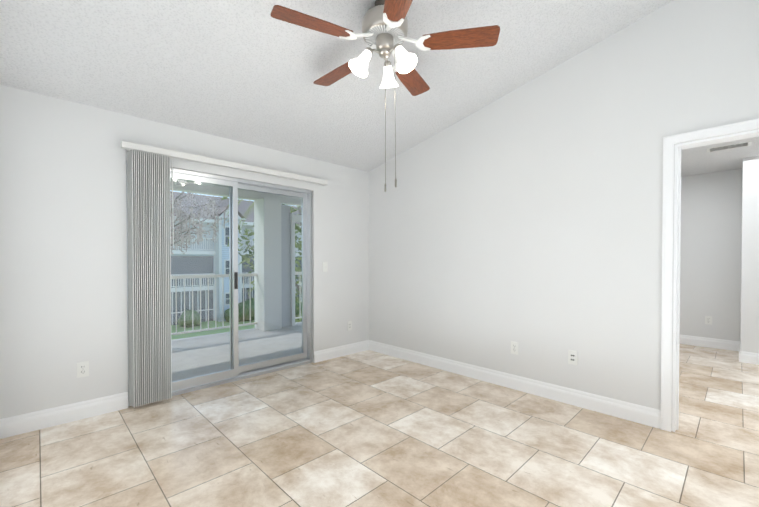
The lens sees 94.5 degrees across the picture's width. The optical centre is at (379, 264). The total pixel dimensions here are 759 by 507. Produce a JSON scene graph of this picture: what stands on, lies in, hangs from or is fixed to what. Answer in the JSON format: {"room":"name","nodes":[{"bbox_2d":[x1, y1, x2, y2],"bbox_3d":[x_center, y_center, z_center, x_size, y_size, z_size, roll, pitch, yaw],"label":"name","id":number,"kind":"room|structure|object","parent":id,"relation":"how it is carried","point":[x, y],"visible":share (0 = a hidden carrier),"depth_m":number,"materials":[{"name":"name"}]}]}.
{"room":"empty living room","nodes":[
{"label":"empty living room","id":0,"kind":"room"},
{"bbox_2d":[0,85,368,418],"bbox_3d":[-1.465,-0.130,3.642,3.721,2.620,0.200,-1,1,-44],"label":"wall","id":1,"kind":"structure","parent":0,"point":[63,271],"depth_m":2.72,"materials":[{"name":"paint"}]},
{"bbox_2d":[0,419,3,438],"bbox_3d":[-1.182,1.146,0.929,0.016,0.132,4.100,-1,1,-44],"label":"baseboard","id":2,"kind":"structure","parent":1,"relation":"attached to","point":[1,420],"depth_m":2.40,"materials":[{"name":"white wood"}]},
{"bbox_2d":[3,392,127,437],"bbox_3d":[-2.336,1.126,2.655,0.715,0.132,0.016,-1,1,-44],"label":"baseboard","id":3,"kind":"structure","parent":1,"relation":"attached to","point":[68,413],"depth_m":2.62,"materials":[{"name":"white wood"}]},
{"bbox_2d":[77,361,88,377],"bbox_3d":[-2.286,0.811,2.705,0.072,0.117,0.010,-1,1,-44],"label":"electrical outlet","id":4,"kind":"object","parent":1,"relation":"attached to","point":[82,369],"visible":1,"depth_m":2.70,"materials":[{"name":"white plastic"}]},
{"bbox_2d":[126,160,312,405],"bbox_3d":[-1.487,0.156,3.589,1.821,2.050,0.120,-1,1,-44],"label":"sliding door","id":5,"kind":"structure","parent":1,"relation":"in","point":[235,372],"depth_m":3.60,"materials":[{"name":"clear glass"}]},
{"bbox_2d":[121,141,327,407],"bbox_3d":[-1.361,0.081,3.532,2.000,2.158,0.106,-1,1,-44],"label":"vertical blinds","id":6,"kind":"object","parent":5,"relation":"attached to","point":[149,261],"visible":1,"depth_m":2.94,"materials":[{"name":"white plastic"}]},
{"bbox_2d":[170,178,301,380],"bbox_3d":[-1.771,-0.027,5.161,6.600,2.820,2.400,-1,1,-44],"label":"balcony","id":7,"kind":"object","parent":1,"relation":"attached to","point":[260,267],"depth_m":6.09,"materials":[{"name":"concrete"}]},
{"bbox_2d":[322,262,327,271],"bbox_3d":[-0.662,0.033,4.279,0.072,0.117,0.012,-1,1,-44],"label":"light switch","id":8,"kind":"object","parent":1,"relation":"attached to","point":[324,266],"visible":1,"depth_m":4.27,"materials":[{"name":"white plastic"}]},
{"bbox_2d":[314,340,367,362],"bbox_3d":[-0.471,1.105,4.475,0.854,0.132,0.016,-1,1,-44],"label":"baseboard","id":9,"kind":"structure","parent":1,"relation":"attached to","point":[326,354],"depth_m":4.44,"materials":[{"name":"white wood"}]},
{"bbox_2d":[347,321,351,330],"bbox_3d":[-0.386,0.800,4.558,0.072,0.117,0.010,-1,1,-44],"label":"electrical outlet","id":10,"kind":"object","parent":1,"relation":"attached to","point":[349,325],"visible":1,"depth_m":4.55,"materials":[{"name":"white plastic"}]},
{"bbox_2d":[0,0,672,171],"bbox_3d":[0.019,-1.702,2.103,3.721,1.040,4.450,-1,1,-44],"label":"ceiling","id":11,"kind":"structure","parent":0,"point":[248,71],"depth_m":2.56,"materials":[{"name":"white paint"}]},
{"bbox_2d":[271,0,499,191],"bbox_3d":[-0.002,-1.049,2.212,1.323,1.182,1.268,-1,1,-44],"label":"fan","id":12,"kind":"object","parent":11,"relation":"hanging from","point":[384,28],"visible":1,"depth_m":2.11,"materials":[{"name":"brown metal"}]},
{"bbox_2d":[0,344,758,506],"bbox_3d":[1.947,1.250,2.795,7.401,0.120,6.200,-1,1,-44],"label":"floor","id":13,"kind":"structure","parent":0,"point":[368,428],"depth_m":2.29,"materials":[{"name":"tile"}]},
{"bbox_2d":[369,0,758,430],"bbox_3d":[1.308,-0.542,3.373,0.120,3.450,4.450,-1,1,-44],"label":"wall","id":14,"kind":"structure","parent":0,"point":[527,217],"depth_m":3.01,"materials":[{"name":"paint"}]},
{"bbox_2d":[368,340,660,428],"bbox_3d":[0.943,1.114,3.669,0.016,0.132,3.143,-1,1,-44],"label":"baseboard","id":15,"kind":"structure","parent":14,"relation":"attached to","point":[648,416],"depth_m":3.17,"materials":[{"name":"white wood"}]},
{"bbox_2d":[511,341,517,354],"bbox_3d":[1.279,0.794,3.325,0.010,0.117,0.072,-1,1,-44],"label":"electrical outlet","id":16,"kind":"object","parent":14,"relation":"attached to","point":[514,347],"visible":1,"depth_m":3.32,"materials":[{"name":"white plastic"}]},
{"bbox_2d":[568,350,577,364],"bbox_3d":[1.630,0.788,2.962,0.014,0.117,0.072,-1,1,-44],"label":"electrical outlet","id":17,"kind":"object","parent":14,"relation":"attached to","point":[572,357],"visible":1,"depth_m":2.96,"materials":[{"name":"white plastic"}]},
{"bbox_2d":[660,118,758,431],"bbox_3d":[2.414,0.145,2.246,0.166,2.102,0.934,-1,1,-44],"label":"door frame","id":18,"kind":"structure","parent":14,"relation":"attached to","point":[670,295],"depth_m":2.50,"materials":[{"name":"white wood"}]},
{"bbox_2d":[680,156,758,352],"bbox_3d":[3.627,-0.119,3.593,3.500,2.600,2.620,-1,1,-44],"label":"wall","id":19,"kind":"structure","parent":0,"point":[719,260],"depth_m":4.82,"materials":[{"name":"paint"}]},
{"bbox_2d":[679,335,735,350],"bbox_3d":[4.407,1.097,5.130,0.016,0.132,1.210,-1,1,-44],"label":"baseboard","id":20,"kind":"structure","parent":19,"relation":"attached to","point":[684,339],"depth_m":4.91,"materials":[{"name":"white wood"}]},
{"bbox_2d":[705,316,711,324],"bbox_3d":[4.612,0.786,4.921,0.010,0.117,0.072,-1,1,-44],"label":"electrical outlet","id":21,"kind":"object","parent":19,"relation":"attached to","point":[708,319],"visible":1,"depth_m":4.92,"materials":[{"name":"white plastic"}]},
{"bbox_2d":[736,341,740,350],"bbox_3d":[4.578,1.105,4.463,0.660,0.132,0.016,-1,1,-44],"label":"baseboard","id":22,"kind":"structure","parent":19,"relation":"attached to","point":[738,344],"depth_m":4.71,"materials":[{"name":"white wood"}]},
{"bbox_2d":[739,351,758,364],"bbox_3d":[4.724,1.113,3.802,0.016,0.132,1.166,-1,1,-44],"label":"baseboard","id":23,"kind":"structure","parent":19,"relation":"attached to","point":[744,357],"depth_m":4.15,"materials":[{"name":"white wood"}]},
{"bbox_2d":[681,136,758,176],"bbox_3d":[3.627,-1.319,3.579,3.500,0.120,2.620,-1,1,-44],"label":"ceiling","id":24,"kind":"structure","parent":0,"point":[698,160],"depth_m":4.17,"materials":[{"name":"white paint"}]},
{"bbox_2d":[706,141,751,151],"bbox_3d":[3.749,-1.252,3.769,0.180,0.018,0.340,-1,1,-44],"label":"ceiling vent","id":25,"kind":"object","parent":24,"relation":"in","point":[731,146],"visible":1,"depth_m":3.74,"materials":[{"name":"white metal"}]},
{"label":"outside","id":26,"kind":"structure","parent":0,"visible":0},
{"bbox_2d":[171,313,301,339],"bbox_3d":[-25.405,4.594,45.060,160.000,0.220,87.150,-1,1,-44],"label":"lawn","id":27,"kind":"structure","parent":26,"point":[194,334],"depth_m":25.79,"materials":[{"name":"plant"}]},
{"bbox_2d":[170,192,228,253],"bbox_3d":[-10.641,-0.995,18.758,5.095,11.649,3.416,-1,1,-44],"label":"oak tree","id":28,"kind":"object","parent":27,"relation":"on","point":[181,237],"depth_m":18.37,"materials":[{"name":"grey plant"}]},
{"bbox_2d":[170,191,301,324],"bbox_3d":[-16.503,-1.049,34.435,35.200,11.350,13.900,-1,1,-44],"label":"building","id":29,"kind":"structure","parent":27,"relation":"on","point":[194,262],"depth_m":28.78,"materials":[{"name":"white"}]},
{"bbox_2d":[177,298,301,327],"bbox_3d":[-11.118,3.881,29.290,10.203,1.975,2.586,-1,1,-44],"label":"bush","id":30,"kind":"object","parent":27,"relation":"on","point":[196,318],"depth_m":28.32,"materials":[{"name":"green plant"}]},
{"bbox_2d":[222,197,301,321],"bbox_3d":[-2.268,0.832,9.618,5.122,8.171,3.409,-1,1,-44],"label":"magnolia tree","id":31,"kind":"object","parent":27,"relation":"on","point":[298,246],"depth_m":9.00,"materials":[{"name":"green plant"}]},
{"bbox_2d":[227,199,301,227],"bbox_3d":[-5.806,0.080,20.069,6.075,9.436,6.026,-1,1,-44],"label":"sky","id":32,"kind":"structure","parent":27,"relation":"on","point":[251,206],"depth_m":20.64,"materials":[{"name":"white"}]}
]}

